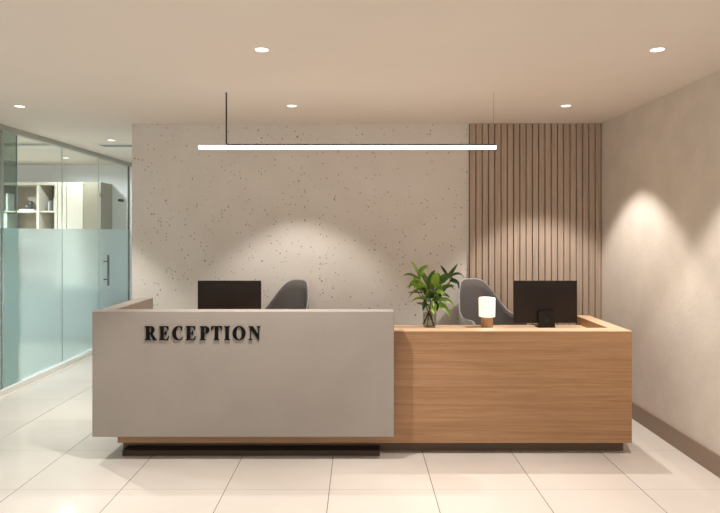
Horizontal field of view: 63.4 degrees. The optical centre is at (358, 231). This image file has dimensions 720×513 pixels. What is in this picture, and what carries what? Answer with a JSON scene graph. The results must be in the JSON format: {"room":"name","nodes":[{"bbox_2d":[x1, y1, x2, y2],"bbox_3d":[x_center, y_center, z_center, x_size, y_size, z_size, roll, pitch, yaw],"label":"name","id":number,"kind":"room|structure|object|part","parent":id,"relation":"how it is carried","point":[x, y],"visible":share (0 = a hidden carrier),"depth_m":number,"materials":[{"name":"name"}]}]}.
{"room":"lobby","nodes":[
{"label":"lobby","id":0,"kind":"room"},
{"bbox_2d":[4,165,126,229],"bbox_3d":[-4.575,0.254,8.560,5.250,2.463,0.120,0,0,0],"label":"wall","id":1,"kind":"structure","parent":0,"point":[116,175],"depth_m":8.50,"materials":[{"name":"white paint"}]},
{"bbox_2d":[0,124,131,395],"bbox_3d":[-3.254,0.254,3.000,0.072,2.463,11.000,0,0,0],"label":"glass partition","id":2,"kind":"structure","parent":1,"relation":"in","point":[49,278],"depth_m":6.04,"materials":[{"name":"teal glass"}]},
{"bbox_3d":[-3.260,0.700,4.438,0.010,1.470,1.764,0,0,0],"label":"frosted pane","id":3,"kind":"part","parent":2,"relation":"part of","materials":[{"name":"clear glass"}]},
{"bbox_2d":[16,136,16,227],"bbox_3d":[-3.295,0.273,4.960,0.012,2.401,1.321,0,0,0],"label":"door","id":4,"kind":"structure","parent":2,"relation":"attached to","point":[16,136],"depth_m":5.62,"materials":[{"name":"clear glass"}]},
{"bbox_3d":[-3.260,0.700,5.875,0.010,1.470,1.060,0,0,0],"label":"frosted pane","id":5,"kind":"part","parent":2,"relation":"part of","materials":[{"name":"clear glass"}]},
{"bbox_3d":[-3.260,1.460,2.405,0.060,0.050,9.810,0,0,0],"label":"rail","id":6,"kind":"part","parent":2,"relation":"part of","materials":[{"name":"white"}]},
{"bbox_3d":[-3.260,-0.953,2.900,0.060,0.050,10.800,0,0,0],"label":"rail","id":7,"kind":"part","parent":2,"relation":"part of","materials":[{"name":"silver metal"}]},
{"bbox_3d":[-3.260,0.700,6.860,0.010,1.470,0.890,0,0,0],"label":"frosted pane","id":8,"kind":"part","parent":2,"relation":"part of","materials":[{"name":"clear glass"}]},
{"bbox_2d":[98,158,128,308],"bbox_3d":[-3.231,0.273,7.785,0.098,2.401,0.950,0,0,0],"label":"door","id":9,"kind":"structure","parent":2,"relation":"attached to","point":[113,243],"depth_m":7.75,"materials":[{"name":"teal glass"}]},
{"bbox_3d":[-3.231,0.490,7.445,0.098,0.390,0.026,0,0,0],"label":"handle","id":10,"kind":"part","parent":9,"relation":"part of","materials":[{"name":"grey metal"}]},
{"bbox_3d":[-3.260,0.719,7.789,0.010,1.508,0.942,0,0,0],"label":"frosted pane","id":11,"kind":"part","parent":9,"relation":"part of","materials":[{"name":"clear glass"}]},
{"bbox_3d":[-3.263,0.279,8.268,0.022,2.413,0.012,0,0,0],"label":"post","id":12,"kind":"part","parent":2,"relation":"part of","materials":[{"name":"grey metal"}]},
{"bbox_2d":[132,124,468,324],"bbox_3d":[0.069,0.254,5.355,4.242,2.463,0.150,0,0,0],"label":"wall","id":13,"kind":"structure","parent":0,"point":[351,224],"depth_m":5.28,"materials":[{"name":"paint"}]},
{"bbox_2d":[469,123,600,324],"bbox_3d":[1.594,0.254,5.263,1.188,2.463,0.034,0,0,0],"label":"wall panel","id":14,"kind":"object","parent":13,"relation":"attached to","point":[535,197],"visible":0.59,"depth_m":5.25,"materials":[{"name":"brown wood"}]},
{"bbox_2d":[0,0,719,164],"bbox_3d":[-2.425,-1.038,3.100,9.550,0.120,11.200,0,0,0],"label":"ceiling","id":15,"kind":"structure","parent":0,"point":[84,72],"depth_m":3.33,"materials":[{"name":"paint"}]},
{"bbox_2d":[4,142,60,148],"bbox_3d":[-4.000,-0.974,6.600,1.200,0.008,0.480,0,0,0],"label":"ceiling vent","id":16,"kind":"object","parent":15,"relation":"in","point":[7,145],"visible":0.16,"depth_m":6.57,"materials":[{"name":"beige metal"}]},
{"bbox_3d":[-4.000,-0.974,6.600,1.200,0.008,0.480,0,0,0],"label":"frame","id":17,"kind":"part","parent":16,"relation":"part of","materials":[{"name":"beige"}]},
{"bbox_2d":[4,143,51,145],"bbox_3d":[-4.000,-0.976,6.480,1.160,0.002,0.200,0,0,0],"label":"grille","id":18,"kind":"object","parent":16,"relation":"attached to","point":[5,144],"depth_m":6.50,"materials":[{"name":"grey metal"}]},
{"bbox_3d":[-4.000,-0.976,6.700,1.160,0.004,0.240,0,0,0],"label":"plate","id":19,"kind":"part","parent":16,"relation":"part of","materials":[{"name":"beige metal"}]},
{"bbox_2d":[94,144,131,150],"bbox_3d":[-2.515,-0.974,6.700,0.830,0.008,0.480,0,0,0],"label":"ceiling vent","id":20,"kind":"object","parent":15,"relation":"in","point":[114,147],"visible":0.44,"depth_m":6.65,"materials":[{"name":"beige metal"}]},
{"bbox_2d":[100,145,131,146],"bbox_3d":[-2.515,-0.976,6.580,0.790,0.002,0.200,0,0,0],"label":"grille","id":21,"kind":"object","parent":20,"relation":"attached to","point":[100,145],"depth_m":6.59,"materials":[{"name":"grey metal"}]},
{"bbox_3d":[-2.515,-0.976,6.800,0.790,0.004,0.240,0,0,0],"label":"plate","id":22,"kind":"part","parent":20,"relation":"part of","materials":[{"name":"beige metal"}]},
{"bbox_2d":[254,47,269,51],"bbox_3d":[-0.517,-0.976,3.120,0.088,0.004,0.088,0,0,0],"label":"recessed light","id":23,"kind":"object","parent":15,"relation":"in","point":[258,49],"visible":1,"depth_m":3.12,"materials":[{"name":"beige"}]},
{"bbox_2d":[198,92,495,148],"bbox_3d":[-0.077,-0.776,4.070,2.073,0.399,0.027,0,0,0],"label":"pendant light","id":24,"kind":"object","parent":15,"relation":"hanging from","point":[228,146],"visible":1,"depth_m":4.06,"materials":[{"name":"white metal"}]},
{"bbox_2d":[648,47,666,51],"bbox_3d":[1.600,-0.976,3.120,0.088,0.004,0.088,0,0,0],"label":"recessed light","id":25,"kind":"object","parent":15,"relation":"in","point":[656,49],"visible":1,"depth_m":3.12,"materials":[{"name":"beige"}]},
{"bbox_2d":[0,355,719,512],"bbox_3d":[-2.425,1.535,3.100,9.550,0.100,11.200,0,0,0],"label":"floor","id":26,"kind":"structure","parent":0,"point":[51,461],"depth_m":3.50,"materials":[{"name":"tile"}]},
{"bbox_2d":[92,298,393,455],"bbox_3d":[-0.747,1.000,4.168,1.953,0.971,0.814,0,0,0],"label":"reception desk","id":27,"kind":"object","parent":26,"relation":"on","point":[156,372],"depth_m":3.77,"materials":[{"name":"grey stone"}]},
{"bbox_3d":[-1.667,0.920,4.231,0.112,0.812,0.687,0,0,0],"label":"panel","id":28,"kind":"part","parent":27,"relation":"part of","materials":[{"name":"concrete"}]},
{"bbox_2d":[198,281,260,308],"bbox_3d":[-0.982,0.546,4.456,0.482,0.352,0.128,0,0,0],"label":"computer monitor","id":29,"kind":"object","parent":27,"relation":"on","point":[211,294],"visible":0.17,"depth_m":4.43,"materials":[{"name":"black plastic"}]},
{"bbox_2d":[264,279,308,308],"bbox_3d":[-0.670,0.952,4.946,0.630,1.066,0.609,0,0,30],"label":"office chair","id":30,"kind":"object","parent":26,"relation":"on","point":[294,294],"visible":0.06,"depth_m":5.18,"materials":[{"name":"grey fabric"}]},
{"bbox_2d":[117,315,631,449],"bbox_3d":[0.108,1.073,4.258,3.434,0.824,0.736,0,0,0],"label":"reception desk","id":31,"kind":"object","parent":26,"relation":"on","point":[457,387],"depth_m":3.89,"materials":[{"name":"brown wood"}]},
{"bbox_2d":[404,262,463,325],"bbox_3d":[0.566,0.475,4.423,0.464,0.495,0.247,0,0,0],"label":"potted plant","id":32,"kind":"object","parent":31,"relation":"on","point":[434,280],"visible":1,"depth_m":4.41,"materials":[{"name":"green plant"}]},
{"bbox_3d":[0.594,0.528,4.401,0.224,0.345,0.015,0,0,14],"label":"stem","id":33,"kind":"part","parent":32,"relation":"part of","materials":[{"name":"green plant"}]},
{"bbox_2d":[479,297,495,327],"bbox_3d":[0.976,0.611,4.430,0.126,0.222,0.126,0,0,0],"label":"table lamp","id":34,"kind":"object","parent":31,"relation":"on","point":[486,304],"visible":1,"depth_m":4.38,"materials":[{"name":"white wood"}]},
{"bbox_3d":[0.976,0.571,4.430,0.126,0.142,0.126,0,0,0],"label":"lamp shade","id":35,"kind":"part","parent":34,"relation":"part of","materials":[{"name":"white"}]},
{"bbox_2d":[394,325,585,327],"bbox_3d":[0.058,0.737,4.275,3.329,0.030,0.510,0,0,0],"label":"countertop","id":36,"kind":"structure","parent":31,"relation":"on","point":[395,326],"depth_m":4.45,"materials":[{"name":"brown wood"}]},
{"bbox_2d":[513,281,576,327],"bbox_3d":[1.422,0.546,4.456,0.482,0.352,0.128,0,0,0],"label":"computer monitor","id":37,"kind":"object","parent":31,"relation":"on","point":[544,303],"visible":1,"depth_m":4.43,"materials":[{"name":"black plastic"}]},
{"bbox_3d":[1.774,1.036,4.323,0.103,0.743,0.606,0,0,0],"label":"panel","id":38,"kind":"part","parent":31,"relation":"part of","materials":[{"name":"brown wood"}]},
{"bbox_2d":[459,278,528,324],"bbox_3d":[1.125,0.946,4.886,0.630,1.078,0.611,0,0,-30],"label":"office chair","id":39,"kind":"object","parent":26,"relation":"on","point":[471,289],"visible":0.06,"depth_m":5.11,"materials":[{"name":"grey fabric"}]},
{"bbox_2d":[601,71,719,454],"bbox_3d":[2.250,0.254,1.465,0.120,2.463,7.930,0,0,0],"label":"wall","id":40,"kind":"structure","parent":0,"point":[660,158],"depth_m":4.11,"materials":[{"name":"beige paint"}]},
{"bbox_2d":[632,401,719,477],"bbox_3d":[2.184,1.419,1.390,0.012,0.132,7.780,0,0,0],"label":"baseboard","id":41,"kind":"structure","parent":40,"relation":"attached to","point":[707,458],"depth_m":3.96,"materials":[{"name":"paint"}]},
{"bbox_3d":[-5.270,1.481,3.000,3.860,0.008,11.000,0,0,0],"label":"floor","id":42,"kind":"structure","parent":0,"visible":0},
{"bbox_2d":[4,182,57,228],"bbox_3d":[-5.150,0.395,8.309,1.900,2.180,0.378,0,0,0],"label":"shelving unit","id":43,"kind":"object","parent":42,"relation":"on","point":[40,193],"visible":0.23,"depth_m":8.37,"materials":[{"name":"beige laminate"}]},
{"bbox_2d":[4,213,15,227],"bbox_3d":[-4.980,-0.063,8.270,0.140,0.400,0.240,0,0,0],"label":"storage box","id":44,"kind":"object","parent":43,"relation":"on","point":[9,218],"visible":0.48,"depth_m":8.20,"materials":[{"name":"white"}]},
{"bbox_2d":[6,194,13,210],"bbox_3d":[-4.915,-0.418,8.225,0.030,0.240,0.150,0,0,0],"label":"file","id":45,"kind":"object","parent":43,"relation":"on","point":[9,197],"visible":0.9,"depth_m":8.20,"materials":[{"name":"white"}]},
{"bbox_2d":[19,209,36,210],"bbox_3d":[-4.660,-0.309,8.270,0.200,0.022,0.180,0,0,0],"label":"book","id":46,"kind":"object","parent":43,"relation":"on","point":[19,209],"visible":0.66,"depth_m":8.18,"materials":[{"name":"white paper"}]},
{"bbox_2d":[25,201,33,208],"bbox_3d":[-4.660,-0.380,8.250,0.109,0.120,0.109,0,0,45],"label":"ornament","id":47,"kind":"object","parent":46,"relation":"on","point":[31,203],"visible":0.96,"depth_m":8.22,"materials":[{"name":"grey ceramic"}]},
{"bbox_3d":[-5.150,-0.285,8.300,1.900,0.024,0.320,0,0,0],"label":"shelf","id":48,"kind":"part","parent":43,"relation":"part of","materials":[{"name":"beige laminate"}]},
{"bbox_3d":[-4.218,0.415,8.290,0.035,2.140,0.340,0,0,0],"label":"panel","id":49,"kind":"part","parent":43,"relation":"part of","materials":[{"name":"beige laminate"}]},
{"bbox_2d":[58,182,83,228],"bbox_3d":[-4.013,0.395,8.309,0.365,2.180,0.378,0,0,0],"label":"tall cabinet","id":50,"kind":"object","parent":42,"relation":"on","point":[73,192],"visible":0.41,"depth_m":8.12,"materials":[{"name":"beige laminate"}]},
{"bbox_3d":[-4.130,0.390,8.129,0.120,2.150,0.018,0,0,0],"label":"door","id":51,"kind":"part","parent":50,"relation":"part of","materials":[{"name":"beige laminate"}]},
{"bbox_3d":[-3.950,0.390,8.129,0.220,2.150,0.018,0,0,0],"label":"door","id":52,"kind":"part","parent":50,"relation":"part of","materials":[{"name":"beige laminate"}]},
{"bbox_2d":[84,182,111,228],"bbox_3d":[-3.705,0.395,8.309,0.230,2.180,0.378,0,0,0],"label":"tall cabinet","id":53,"kind":"object","parent":42,"relation":"on","point":[90,188],"depth_m":8.12,"materials":[{"name":"white wood"}]}
]}

